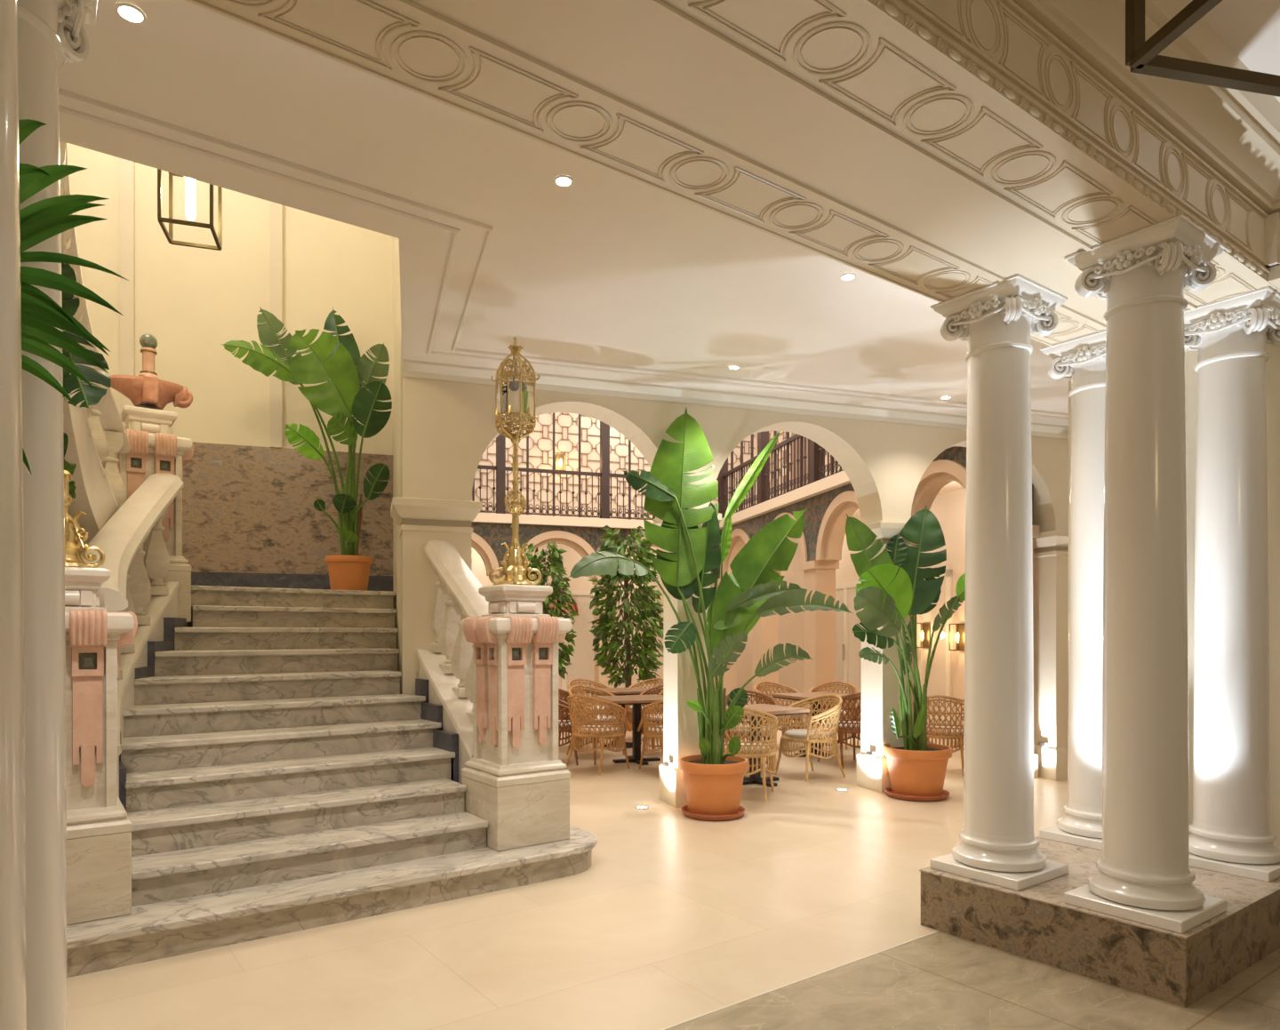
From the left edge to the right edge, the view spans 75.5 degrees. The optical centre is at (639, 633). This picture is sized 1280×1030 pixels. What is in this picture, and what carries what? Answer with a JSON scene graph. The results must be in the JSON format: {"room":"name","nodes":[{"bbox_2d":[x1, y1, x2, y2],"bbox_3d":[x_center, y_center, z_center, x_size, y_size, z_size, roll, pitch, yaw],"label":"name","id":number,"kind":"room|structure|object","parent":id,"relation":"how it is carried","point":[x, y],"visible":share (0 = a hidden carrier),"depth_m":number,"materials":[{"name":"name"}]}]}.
{"room":"historic interior","nodes":[
{"label":"historic interior","id":0,"kind":"room"},
{"bbox_2d":[67,143,392,455],"bbox_3d":[-5.821,-2.750,7.675,7.142,8.500,0.200,0,0,-18],"label":"wall","id":1,"kind":"structure","parent":0,"point":[194,301],"depth_m":8.14,"materials":[{"name":"yellow paint"}]},
{"bbox_2d":[120,158,135,426],"bbox_3d":[-4.872,-4.330,7.863,0.111,4.940,0.060,0,0,-18],"label":"trim","id":2,"kind":"structure","parent":1,"relation":"attached to","point":[127,168],"depth_m":7.84,"materials":[{"name":"beige paint"}]},
{"bbox_2d":[101,442,392,575],"bbox_3d":[-5.877,-1.130,7.540,6.952,1.460,0.040,0,0,-18],"label":"wall panel","id":3,"kind":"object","parent":1,"relation":"attached to","point":[246,509],"depth_m":8.25,"materials":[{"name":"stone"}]},
{"bbox_2d":[269,200,282,447],"bbox_3d":[-3.640,-4.330,8.271,0.115,4.940,0.060,0,0,-18],"label":"trim","id":4,"kind":"structure","parent":1,"relation":"attached to","point":[276,210],"depth_m":8.24,"materials":[{"name":"beige paint"}]},
{"bbox_2d":[190,571,392,591],"bbox_3d":[-5.874,-0.480,7.531,6.952,0.240,0.060,0,0,-18],"label":"baseboard","id":5,"kind":"structure","parent":1,"relation":"attached to","point":[276,580],"depth_m":8.24,"materials":[{"name":"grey stone"}]},
{"bbox_2d":[392,236,402,694],"bbox_3d":[-2.158,-2.750,7.670,0.190,8.500,2.521,0,0,-18],"label":"wall","id":6,"kind":"structure","parent":0,"point":[397,542],"depth_m":7.60,"materials":[{"name":"yellow paint"}]},
{"bbox_2d":[58,0,1071,426],"bbox_3d":[0.486,-2.260,5.799,15.636,0.320,3.783,0,0,-36],"label":"ceiling","id":7,"kind":"structure","parent":0,"point":[607,267],"depth_m":4.37,"materials":[{"name":"paint"}]},
{"bbox_2d":[114,2,145,23],"bbox_3d":[-1.721,-2.096,2.794,0.090,0.006,0.090,0,0,-36],"label":"recessed light","id":8,"kind":"object","parent":7,"relation":"in","point":[129,12],"visible":1,"depth_m":2.79,"materials":[{"name":"beige paint"}]},
{"bbox_2d":[66,696,1067,1029],"bbox_3d":[-2.173,1.500,14.816,26.000,0.001,21.525,0,0,-36],"label":"floor","id":9,"kind":"structure","parent":0,"point":[675,917],"depth_m":4.13,"materials":[{"name":"stone"}]},
{"bbox_2d":[61,263,111,503],"bbox_3d":[-3.298,-0.110,3.742,1.712,3.220,0.523,0,0,-13],"label":"potted strelitzia","id":10,"kind":"object","parent":9,"relation":"on","point":[71,382],"visible":0.24,"depth_m":3.78,"materials":[{"name":"plant"}]},
{"bbox_2d":[66,585,596,977],"bbox_3d":[-4.141,0.554,6.002,5.610,1.892,5.878,0,0,-36],"label":"staircase","id":11,"kind":"structure","parent":9,"relation":"on","point":[277,776],"depth_m":5.03,"materials":[{"name":"grey stone"}]},
{"bbox_2d":[64,567,137,925],"bbox_3d":[-2.758,0.508,3.952,0.588,1.637,0.564,0,0,-36],"label":"pedestal","id":12,"kind":"object","parent":11,"relation":"on","point":[100,828],"visible":0.56,"depth_m":3.85,"materials":[{"name":"beige stone"}]},
{"bbox_2d":[64,470,105,567],"bbox_3d":[-2.748,-0.546,3.969,0.279,0.475,0.271,0,0,11],"label":"brass candlestick","id":13,"kind":"object","parent":12,"relation":"on","point":[75,537],"visible":0.42,"depth_m":3.95,"materials":[{"name":"brown metal"}]},
{"bbox_2d":[80,472,183,798],"bbox_3d":[-3.281,-0.109,5.262,0.401,2.238,2.299,0,0,-22],"label":"balustrade","id":14,"kind":"object","parent":11,"relation":"on","point":[128,588],"visible":0.47,"depth_m":5.69,"materials":[{"name":"white stone"}]},
{"bbox_2d":[221,306,391,591],"bbox_3d":[-2.923,-1.752,7.421,1.388,2.719,0.918,0,0,-12],"label":"potted strelitzia","id":15,"kind":"object","parent":11,"relation":"on","point":[339,360],"visible":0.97,"depth_m":7.29,"materials":[{"name":"plant"}]},
{"bbox_2d":[325,554,373,591],"bbox_3d":[-2.704,-0.552,7.687,0.420,0.320,0.420,0,0,-36],"label":"pot","id":16,"kind":"object","parent":15,"relation":"attached to","point":[346,572],"depth_m":7.54,"materials":[{"name":"ceramic"}]},
{"bbox_2d":[416,539,489,783],"bbox_3d":[-1.305,0.246,6.103,0.393,2.108,1.266,0,0,-33],"label":"balustrade","id":17,"kind":"object","parent":11,"relation":"on","point":[448,668],"visible":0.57,"depth_m":6.05,"materials":[{"name":"white stone"}]},
{"bbox_2d":[459,584,572,851],"bbox_3d":[-0.805,0.508,5.382,0.588,1.637,0.564,0,0,-36],"label":"pedestal","id":18,"kind":"object","parent":11,"relation":"on","point":[516,780],"visible":1,"depth_m":5.22,"materials":[{"name":"stone"}]},
{"bbox_2d":[488,336,541,584],"bbox_3d":[-0.812,-1.123,5.392,0.291,1.628,0.332,0,0,37],"label":"brass lantern","id":19,"kind":"object","parent":18,"relation":"on","point":[515,392],"visible":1,"depth_m":5.35,"materials":[{"name":"brown metal"}]},
{"bbox_3d":[-3.956,-1.185,4.540,1.820,1.770,2.600,0,0,-36],"label":"flight","id":20,"kind":"object","parent":11,"relation":"on","visible":0},
{"bbox_2d":[59,140,130,544],"bbox_3d":[-3.365,-1.584,4.943,0.292,2.608,2.594,0,0,-26],"label":"balustrade","id":21,"kind":"object","parent":20,"relation":"on","point":[97,434],"visible":0.34,"depth_m":5.33,"materials":[{"name":"white stone"}]},
{"bbox_2d":[390,496,482,695],"bbox_3d":[-1.675,0.225,6.755,0.680,2.550,0.650,0,0,-18],"label":"pilaster","id":22,"kind":"structure","parent":9,"relation":"on","point":[424,520],"depth_m":6.47,"materials":[{"name":"beige paint"}]},
{"bbox_2d":[520,541,578,697],"bbox_3d":[-1.611,-0.027,13.911,1.156,3.055,1.160,0,0,-36],"label":"fig tree","id":23,"kind":"object","parent":9,"relation":"on","point":[556,565],"visible":0.38,"depth_m":13.80,"materials":[{"name":"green plant"}]},
{"bbox_2d":[558,699,580,765],"bbox_3d":[-1.014,1.075,9.621,0.653,0.858,0.641,0,0,-5],"label":"wicker armchair","id":24,"kind":"object","parent":9,"relation":"on","point":[564,722],"visible":0.14,"depth_m":9.38,"materials":[{"name":"brown wicker"}]},
{"bbox_2d":[567,678,615,743],"bbox_3d":[-0.702,1.075,11.707,0.641,0.858,0.653,0,0,-36],"label":"wicker armchair","id":25,"kind":"object","parent":9,"relation":"on","point":[570,684],"visible":0.17,"depth_m":11.94,"materials":[{"name":"wicker"}]},
{"bbox_2d":[566,684,624,755],"bbox_3d":[-0.567,1.075,10.244,0.641,0.858,0.653,0,0,-44],"label":"wicker armchair","id":26,"kind":"object","parent":9,"relation":"on","point":[571,692],"visible":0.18,"depth_m":10.44,"materials":[{"name":"wicker"}]},
{"bbox_2d":[565,694,631,775],"bbox_3d":[-0.483,1.075,9.075,0.641,0.858,0.653,0,0,35],"label":"wicker armchair","id":27,"kind":"object","parent":9,"relation":"on","point":[587,729],"visible":1,"depth_m":8.88,"materials":[{"name":"wicker"}]},
{"bbox_2d":[576,725,620,734],"bbox_3d":[-0.459,1.055,9.110,0.502,0.050,0.480,0,0,35],"label":"cushion","id":28,"kind":"object","parent":27,"relation":"on","point":[610,730],"depth_m":8.87,"materials":[{"name":"beige fabric"}]},
{"bbox_2d":[592,577,620,708],"bbox_3d":[-0.679,0.190,16.720,0.480,2.620,0.420,0,0,-18],"label":"column","id":29,"kind":"structure","parent":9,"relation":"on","point":[598,677],"depth_m":16.57,"materials":[{"name":"beige paint"}]},
{"bbox_2d":[583,687,660,748],"bbox_3d":[-0.253,1.125,11.094,0.820,0.750,0.720,0,0,-24],"label":"pedestal table","id":30,"kind":"object","parent":9,"relation":"on","point":[631,691],"visible":0.3,"depth_m":10.93,"materials":[{"name":"brown wood"}]},
{"bbox_2d":[588,525,663,730],"bbox_3d":[-0.198,-0.097,12.986,1.329,3.195,1.283,0,0,-36],"label":"fig tree","id":31,"kind":"object","parent":9,"relation":"on","point":[606,620],"visible":0.82,"depth_m":12.82,"materials":[{"name":"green plant"}]},
{"bbox_2d":[594,695,663,765],"bbox_3d":[-0.039,1.125,9.701,0.820,0.750,0.720,0,0,-18],"label":"pedestal table","id":32,"kind":"object","parent":9,"relation":"on","point":[636,700],"visible":0.72,"depth_m":9.66,"materials":[{"name":"black metal"}]},
{"bbox_2d":[624,678,663,736],"bbox_3d":[0.118,1.075,11.783,0.641,0.858,0.653,0,0,28],"label":"wicker armchair","id":33,"kind":"object","parent":9,"relation":"on","point":[628,709],"visible":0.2,"depth_m":12.01,"materials":[{"name":"wicker"}]},
{"bbox_2d":[637,699,663,769],"bbox_3d":[0.348,1.075,9.030,0.641,0.858,0.653,0,0,-30],"label":"wicker armchair","id":34,"kind":"object","parent":9,"relation":"on","point":[653,732],"visible":0.34,"depth_m":8.86,"materials":[{"name":"wicker"}]},
{"bbox_2d":[639,685,663,749],"bbox_3d":[0.292,1.075,10.426,0.641,0.858,0.653,0,0,25],"label":"wicker armchair","id":35,"kind":"object","parent":9,"relation":"on","point":[660,686],"visible":0.12,"depth_m":10.62,"materials":[{"name":"brown wicker"}]},
{"bbox_2d":[653,513,721,807],"bbox_3d":[0.416,0.225,7.374,0.460,2.550,0.510,0,0,-18],"label":"pillar","id":36,"kind":"structure","parent":9,"relation":"on","point":[680,722],"depth_m":7.21,"materials":[{"name":"beige paint"}]},
{"bbox_2d":[567,408,852,821],"bbox_3d":[0.561,-0.202,6.766,2.240,3.404,0.718,0,0,2],"label":"potted strelitzia","id":37,"kind":"object","parent":9,"relation":"on","point":[713,780],"visible":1,"depth_m":6.84,"materials":[{"name":"plant"}]},
{"bbox_2d":[679,754,748,815],"bbox_3d":[0.606,1.255,6.840,0.570,0.430,0.570,0,0,-36],"label":"pot","id":38,"kind":"object","parent":37,"relation":"attached to","point":[713,786],"depth_m":6.64,"materials":[{"name":"ceramic"}]},
{"bbox_2d":[712,578,737,704],"bbox_3d":[1.766,0.190,16.967,0.420,2.620,0.480,0,0,-14],"label":"pillar","id":39,"kind":"structure","parent":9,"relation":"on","point":[730,676],"depth_m":16.79,"materials":[{"name":"beige paint"}]},
{"bbox_2d":[723,707,778,802],"bbox_3d":[0.952,1.075,7.633,0.641,0.858,0.653,0,0,16],"label":"wicker armchair","id":40,"kind":"object","parent":9,"relation":"on","point":[753,749],"visible":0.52,"depth_m":7.41,"materials":[{"name":"wicker"}]},
{"bbox_2d":[723,742,769,753],"bbox_3d":[0.965,1.055,7.674,0.502,0.050,0.480,0,0,16],"label":"cushion","id":41,"kind":"object","parent":40,"relation":"on","point":[760,748],"depth_m":7.44,"materials":[{"name":"beige fabric"}]},
{"bbox_2d":[724,689,777,774],"bbox_3d":[1.202,1.075,9.149,0.641,0.858,0.653,0,0,3],"label":"wicker armchair","id":42,"kind":"object","parent":9,"relation":"on","point":[774,702],"visible":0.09,"depth_m":9.32,"materials":[{"name":"brown wicker"}]},
{"bbox_2d":[730,725,769,734],"bbox_3d":[1.200,1.055,9.107,0.502,0.050,0.480,0,0,3],"label":"cushion","id":43,"kind":"object","parent":42,"relation":"on","point":[734,732],"depth_m":8.92,"materials":[{"name":"beige fabric"}]},
{"bbox_2d":[750,570,781,704],"bbox_3d":[2.273,0.190,14.981,0.420,2.620,0.480,0,0,-14],"label":"pillar","id":44,"kind":"structure","parent":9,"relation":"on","point":[765,632],"depth_m":14.80,"materials":[{"name":"beige paint"}]},
{"bbox_2d":[726,704,809,787],"bbox_3d":[1.159,1.125,8.335,0.820,0.750,0.720,0,0,-33],"label":"pedestal table","id":45,"kind":"object","parent":9,"relation":"on","point":[773,709],"visible":0.59,"depth_m":8.28,"materials":[{"name":"brown wood"}]},
{"bbox_2d":[753,681,808,751],"bbox_3d":[1.832,1.075,10.934,0.641,0.858,0.653,0,0,-25],"label":"wicker armchair","id":46,"kind":"object","parent":9,"relation":"on","point":[756,688],"visible":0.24,"depth_m":11.15,"materials":[{"name":"wicker"}]},
{"bbox_2d":[774,694,845,782],"bbox_3d":[1.808,1.075,8.719,0.653,0.858,0.641,0,0,-31],"label":"wicker armchair","id":47,"kind":"object","parent":9,"relation":"on","point":[817,733],"visible":0.97,"depth_m":8.59,"materials":[{"name":"wicker"}]},
{"bbox_2d":[784,728,831,739],"bbox_3d":[1.772,1.055,8.697,0.480,0.050,0.502,0,0,-31],"label":"cushion","id":48,"kind":"object","parent":47,"relation":"on","point":[796,733],"depth_m":8.51,"materials":[{"name":"beige fabric"}]},
{"bbox_2d":[771,691,861,758],"bbox_3d":[2.171,1.125,10.204,0.820,0.750,0.720,0,0,-24],"label":"pedestal table","id":49,"kind":"object","parent":9,"relation":"on","point":[795,696],"visible":0.39,"depth_m":10.17,"materials":[{"name":"brown wood"}]},
{"bbox_2d":[800,560,839,728],"bbox_3d":[2.805,0.190,12.898,0.420,2.620,0.480,0,0,-14],"label":"pillar","id":50,"kind":"structure","parent":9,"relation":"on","point":[820,626],"depth_m":12.72,"materials":[{"name":"beige paint"}]},
{"bbox_2d":[808,680,857,750],"bbox_3d":[2.576,1.075,11.032,0.641,0.858,0.653,0,0,26],"label":"wicker armchair","id":51,"kind":"object","parent":9,"relation":"on","point":[812,690],"visible":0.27,"depth_m":11.21,"materials":[{"name":"wicker"}]},
{"bbox_2d":[816,692,861,768],"bbox_3d":[2.405,1.075,9.473,0.641,0.858,0.653,0,0,-18],"label":"wicker armchair","id":52,"kind":"object","parent":9,"relation":"on","point":[850,728],"visible":0.34,"depth_m":9.24,"materials":[{"name":"brown wicker"}]},
{"bbox_2d":[831,720,861,729],"bbox_3d":[2.392,1.055,9.514,0.502,0.050,0.480,0,0,-18],"label":"cushion","id":53,"kind":"object","parent":52,"relation":"on","point":[849,725],"depth_m":9.26,"materials":[{"name":"beige fabric"}]},
{"bbox_2d":[856,521,911,793],"bbox_3d":[2.382,0.225,8.026,0.460,2.550,0.510,0,0,-18],"label":"pillar","id":54,"kind":"structure","parent":9,"relation":"on","point":[880,684],"depth_m":7.87,"materials":[{"name":"beige paint"}]},
{"bbox_2d":[845,505,965,801],"bbox_3d":[2.333,0.153,7.481,1.418,2.694,0.713,0,0,-21],"label":"potted strelitzia","id":55,"kind":"object","parent":9,"relation":"on","point":[892,588],"visible":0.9,"depth_m":7.49,"materials":[{"name":"plant"}]},
{"bbox_2d":[882,743,951,797],"bbox_3d":[2.551,1.255,7.619,0.610,0.430,0.610,0,0,-36],"label":"pot","id":56,"kind":"object","parent":55,"relation":"attached to","point":[916,770],"depth_m":7.41,"materials":[{"name":"ceramic"}]},
{"bbox_2d":[912,695,964,776],"bbox_3d":[3.290,1.075,8.969,0.641,0.858,0.653,0,0,28],"label":"wicker armchair","id":57,"kind":"object","parent":9,"relation":"on","point":[940,731],"visible":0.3,"depth_m":8.73,"materials":[{"name":"wicker"}]},
{"bbox_2d":[926,726,964,735],"bbox_3d":[3.310,1.055,9.007,0.502,0.050,0.480,0,0,28],"label":"cushion","id":58,"kind":"object","parent":57,"relation":"on","point":[954,731],"depth_m":8.79,"materials":[{"name":"beige fabric"}]},
{"bbox_2d":[1032,530,1068,781],"bbox_3d":[4.347,0.225,8.678,0.460,2.550,0.510,0,0,-18],"label":"pillar","id":59,"kind":"structure","parent":9,"relation":"on","point":[1051,548],"depth_m":8.51,"materials":[{"name":"beige paint"}]},
{"bbox_2d":[471,522,712,575],"bbox_3d":[-1.866,-1.620,16.327,7.352,1.000,0.300,0,0,-18],"label":"wall","id":60,"kind":"structure","parent":0,"point":[494,534],"depth_m":16.05,"materials":[{"name":"stone"}]},
{"bbox_2d":[471,530,660,578],"bbox_3d":[-1.653,-1.570,16.397,5.902,0.900,0.360,0,0,-18],"label":"trim","id":61,"kind":"structure","parent":60,"relation":"attached to","point":[581,547],"depth_m":16.17,"materials":[{"name":"beige paint"}]},
{"bbox_2d":[471,412,756,696],"bbox_3d":[-1.404,-2.500,18.429,9.553,8.000,0.200,0,0,-18],"label":"wall","id":62,"kind":"structure","parent":0,"point":[572,557],"depth_m":18.32,"materials":[{"name":"beige paint"}]},
{"bbox_2d":[561,590,631,699],"bbox_3d":[-0.957,0.275,18.431,1.600,2.450,0.102,0,0,-18],"label":"door","id":63,"kind":"structure","parent":62,"relation":"in","point":[582,666],"depth_m":18.34,"materials":[{"name":"beige paint"}]},
{"bbox_2d":[474,413,755,519],"bbox_3d":[-0.602,-4.000,18.569,7.042,3.373,0.024,0,0,-18],"label":"screen","id":64,"kind":"object","parent":62,"relation":"attached to","point":[550,413],"visible":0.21,"depth_m":18.29,"materials":[{"name":"brown"}]},
{"bbox_2d":[472,446,963,529],"bbox_3d":[-0.256,-2.205,13.126,9.118,0.170,11.006,0,0,-14],"label":"molding","id":65,"kind":"structure","parent":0,"point":[837,480],"depth_m":15.46,"materials":[{"name":"beige paint"}]},
{"bbox_2d":[472,412,655,520],"bbox_3d":[-1.915,-3.890,16.152,7.315,3.200,0.160,0,0,-18],"label":"balcony railing","id":66,"kind":"object","parent":65,"relation":"on","point":[500,468],"visible":0.38,"depth_m":16.34,"materials":[{"name":"brown metal"}]},
{"bbox_2d":[716,431,843,518],"bbox_3d":[2.699,-3.890,12.704,0.160,3.200,8.873,0,0,-14],"label":"balcony railing","id":67,"kind":"object","parent":65,"relation":"on","point":[816,453],"visible":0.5,"depth_m":14.20,"materials":[{"name":"brown metal"}]},
{"bbox_2d":[791,432,807,489],"bbox_3d":[3.388,-3.695,13.847,0.100,2.810,3.800,0,0,-14],"label":"wooden shutter","id":68,"kind":"object","parent":65,"relation":"on","point":[792,434],"visible":0.02,"depth_m":15.44,"materials":[{"name":"brown wood"}]},
{"bbox_2d":[400,336,1068,532],"bbox_3d":[3.075,-1.725,8.256,10.493,1.350,0.360,0,0,-18],"label":"wall","id":69,"kind":"structure","parent":0,"point":[448,427],"depth_m":7.26,"materials":[{"name":"beige paint"}]},
{"bbox_2d":[58,104,1068,420],"bbox_3d":[0.686,-2.091,6.252,14.374,0.020,2.282,0,0,-32],"label":"trim","id":70,"kind":"structure","parent":69,"relation":"attached to","point":[63,110],"depth_m":4.21,"materials":[{"name":"paint"}]},
{"bbox_2d":[58,88,1068,415],"bbox_3d":[0.755,-2.091,6.121,14.332,0.020,2.231,0,0,-32],"label":"trim","id":71,"kind":"structure","parent":69,"relation":"attached to","point":[70,95],"depth_m":4.09,"materials":[{"name":"paint"}]},
{"bbox_2d":[402,359,1068,439],"bbox_3d":[2.769,-2.050,7.907,9.693,0.100,0.110,0,0,-18],"label":"trim","id":72,"kind":"structure","parent":69,"relation":"attached to","point":[411,369],"depth_m":7.17,"materials":[{"name":"beige paint"}]},
{"bbox_2d":[756,431,966,727],"bbox_3d":[4.204,-2.500,14.493,0.200,8.000,11.450,0,0,-14],"label":"wall","id":73,"kind":"structure","parent":0,"point":[948,508],"depth_m":14.96,"materials":[{"name":"beige paint"}]},
{"bbox_2d":[835,581,861,715],"bbox_3d":[3.828,0.275,15.404,0.102,2.450,1.600,0,0,-14],"label":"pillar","id":74,"kind":"structure","parent":73,"relation":"in","point":[848,661],"depth_m":15.35,"materials":[{"name":"beige paint"}]},
{"bbox_2d":[916,569,952,726],"bbox_3d":[4.421,0.275,13.078,0.102,2.450,1.600,0,0,-14],"label":"door","id":75,"kind":"structure","parent":73,"relation":"in","point":[940,678],"depth_m":12.58,"materials":[{"name":"beige paint"}]},
{"bbox_2d":[948,624,964,650],"bbox_3d":[4.619,0.052,12.030,0.160,0.396,0.186,0,0,-14],"label":"wall sconce","id":76,"kind":"object","parent":73,"relation":"attached to","point":[959,628],"visible":0.84,"depth_m":12.03,"materials":[{"name":"gold metal"}]},
{"bbox_2d":[712,446,1033,578],"bbox_3d":[2.780,-1.620,12.995,0.300,1.000,9.250,0,0,-14],"label":"wall","id":77,"kind":"structure","parent":0,"point":[817,506],"depth_m":12.79,"materials":[{"name":"stone"}]},
{"bbox_2d":[720,459,966,578],"bbox_3d":[2.817,-1.570,12.849,0.360,0.900,8.250,0,0,-14],"label":"trim","id":78,"kind":"structure","parent":77,"relation":"attached to","point":[940,473],"depth_m":12.09,"materials":[{"name":"beige paint"}]},
{"bbox_2d":[664,931,1279,1029],"bbox_3d":[3.166,1.500,0.754,18.000,0.001,7.475,0,0,-36],"label":"floor","id":79,"kind":"structure","parent":0,"point":[940,980],"depth_m":3.39,"materials":[{"name":"stone"}]},
{"bbox_2d":[0,0,26,1029],"bbox_3d":[-1.128,-0.242,1.244,0.476,2.914,0.476,0,0,-36],"label":"column","id":80,"kind":"structure","parent":79,"relation":"on","point":[12,789],"depth_m":1.28,"materials":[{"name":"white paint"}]},
{"bbox_2d":[16,0,97,1029],"bbox_3d":[-1.558,-0.242,1.958,0.476,2.914,0.476,0,0,-36],"label":"column","id":81,"kind":"structure","parent":79,"relation":"on","point":[52,35],"depth_m":1.95,"materials":[{"name":"white paint"}]},
{"bbox_2d":[18,119,128,473],"bbox_3d":[-1.612,0.183,1.428,1.246,2.634,0.450,0,0,-36],"label":"potted palm","id":82,"kind":"object","parent":79,"relation":"on","point":[41,220],"visible":0.78,"depth_m":1.78,"materials":[{"name":"plant"}]},
{"bbox_2d":[660,930,939,1029],"bbox_3d":[-2.398,1.504,1.311,9.680,0.012,0.008,0,0,-36],"label":"trim","id":83,"kind":"structure","parent":79,"relation":"on","point":[937,931],"depth_m":3.53,"materials":[{"name":"beige stone"}]},
{"bbox_2d":[919,836,1279,1007],"bbox_3d":[2.571,1.357,4.337,1.923,0.285,1.210,0,0,-36],"label":"plinth","id":84,"kind":"object","parent":79,"relation":"on","point":[1035,923],"visible":0.5,"depth_m":3.73,"materials":[{"name":"brown stone"}]},
{"bbox_2d":[930,273,1068,890],"bbox_3d":[1.835,-0.242,4.231,0.476,2.914,0.476,0,0,-36],"label":"column","id":85,"kind":"structure","parent":84,"relation":"on","point":[998,845],"depth_m":4.09,"materials":[{"name":"white paint"}]},
{"bbox_2d":[1039,329,1106,850],"bbox_3d":[2.706,-0.242,4.869,0.476,2.914,0.476,0,0,-36],"label":"column","id":86,"kind":"structure","parent":84,"relation":"on","point":[1082,360],"depth_m":4.78,"materials":[{"name":"white paint"}]},
{"bbox_2d":[200,0,1279,351],"bbox_3d":[-0.435,-2.200,2.117,9.800,1.000,1.070,0,0,-36],"label":"beam","id":87,"kind":"structure","parent":86,"relation":"on","point":[631,51],"depth_m":2.73,"materials":[{"name":"beige paint"}]},
{"bbox_2d":[184,0,1256,346],"bbox_3d":[-0.454,-1.698,2.143,9.800,0.024,1.006,0,0,-36],"label":"trim","id":88,"kind":"structure","parent":87,"relation":"attached to","point":[660,5],"depth_m":2.75,"materials":[{"name":"beige paint"}]},
{"bbox_2d":[870,0,1269,274],"bbox_3d":[0.877,-1.726,2.410,5.336,0.048,0.028,0,0,-36],"label":"trim","id":89,"kind":"structure","parent":87,"relation":"attached to","point":[910,19],"depth_m":2.75,"materials":[{"name":"beige paint"}]},
{"bbox_2d":[900,0,1268,267],"bbox_3d":[-0.521,-1.887,1.389,8.800,0.244,0.022,0,0,-36],"label":"trim","id":90,"kind":"structure","parent":87,"relation":"attached to","point":[977,50],"depth_m":2.97,"materials":[{"name":"beige paint"}]},
{"bbox_2d":[1012,0,1279,214],"bbox_3d":[-0.463,-2.140,1.309,8.800,0.240,0.200,0,0,-36],"label":"trim","id":91,"kind":"structure","parent":87,"relation":"attached to","point":[1236,132],"depth_m":3.22,"materials":[{"name":"beige paint"}]},
{"bbox_2d":[1064,214,1226,933],"bbox_3d":[2.242,-0.242,3.675,0.476,2.914,0.476,0,0,-36],"label":"column","id":92,"kind":"structure","parent":84,"relation":"on","point":[1144,876],"depth_m":3.54,"materials":[{"name":"white paint"}]},
{"bbox_2d":[1184,286,1279,882],"bbox_3d":[3.122,-0.242,4.369,0.476,2.914,0.476,0,0,-36],"label":"column","id":93,"kind":"structure","parent":84,"relation":"on","point":[1230,834],"depth_m":4.24,"materials":[{"name":"white paint"}]},
{"bbox_2d":[1068,344,1279,848],"bbox_3d":[4.409,-0.350,3.712,0.300,3.700,4.780,0,0,-36],"label":"wall","id":94,"kind":"structure","parent":0,"point":[1273,364],"depth_m":4.64,"materials":[{"name":"beige paint"}]},
{"bbox_2d":[1185,0,1279,102],"bbox_3d":[1.700,-2.330,-0.967,9.600,0.140,6.431,0,0,-36],"label":"ceiling","id":95,"kind":"structure","parent":0,"point":[1250,28],"depth_m":3.09,"materials":[{"name":"paint"}]},
{"bbox_2d":[1125,0,1279,96],"bbox_3d":[1.494,-1.780,1.668,0.628,0.960,0.628,0,0,-12],"label":"hanging lantern","id":96,"kind":"object","parent":95,"relation":"hanging from","point":[1141,56],"visible":1,"depth_m":1.90,"materials":[{"name":"brown metal"}]},
{"bbox_2d":[1267,210,1279,289],"bbox_3d":[4.955,-2.200,2.035,0.800,1.000,5.429,0,0,-36],"label":"wall","id":97,"kind":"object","parent":95,"relation":"attached to","point":[1274,276],"visible":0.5,"depth_m":3.98,"materials":[{"name":"beige paint"}]},
{"bbox_2d":[1264,186,1279,267],"bbox_3d":[4.551,-2.013,1.740,0.200,0.495,5.430,0,0,-36],"label":"trim","id":98,"kind":"structure","parent":97,"relation":"attached to","point":[1271,222],"depth_m":3.94,"materials":[{"name":"beige paint"}]},
{"bbox_3d":[-3.971,-6.900,6.946,8.200,0.200,8.100,0,0,-36],"label":"ceiling","id":99,"kind":"structure","parent":0,"visible":0},
{"bbox_2d":[157,168,222,250],"bbox_3d":[-2.938,-4.700,5.406,0.315,4.199,0.340,0,0,-18],"label":"hanging lantern","id":100,"kind":"object","parent":99,"relation":"hanging from","point":[190,183],"visible":0.55,"depth_m":5.39,"materials":[{"name":"brown metal"}]},
{"bbox_3d":[-3.890,0.704,6.497,0.460,1.592,0.420,0,0,-36],"label":"wall","id":101,"kind":"structure","parent":0,"visible":0},
{"bbox_2d":[116,405,193,622],"bbox_3d":[-3.843,-0.910,6.467,0.588,1.637,0.564,0,0,-36],"label":"pedestal","id":102,"kind":"object","parent":101,"relation":"on","point":[155,449],"visible":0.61,"depth_m":6.35,"materials":[{"name":"beige stone"}]},
{"bbox_2d":[110,334,192,409],"bbox_3d":[-3.840,-2.038,6.484,0.595,0.617,0.350,0,0,-36],"label":"finial","id":103,"kind":"object","parent":102,"relation":"on","point":[145,390],"visible":0.9,"depth_m":6.42,"materials":[{"name":"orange stone"}]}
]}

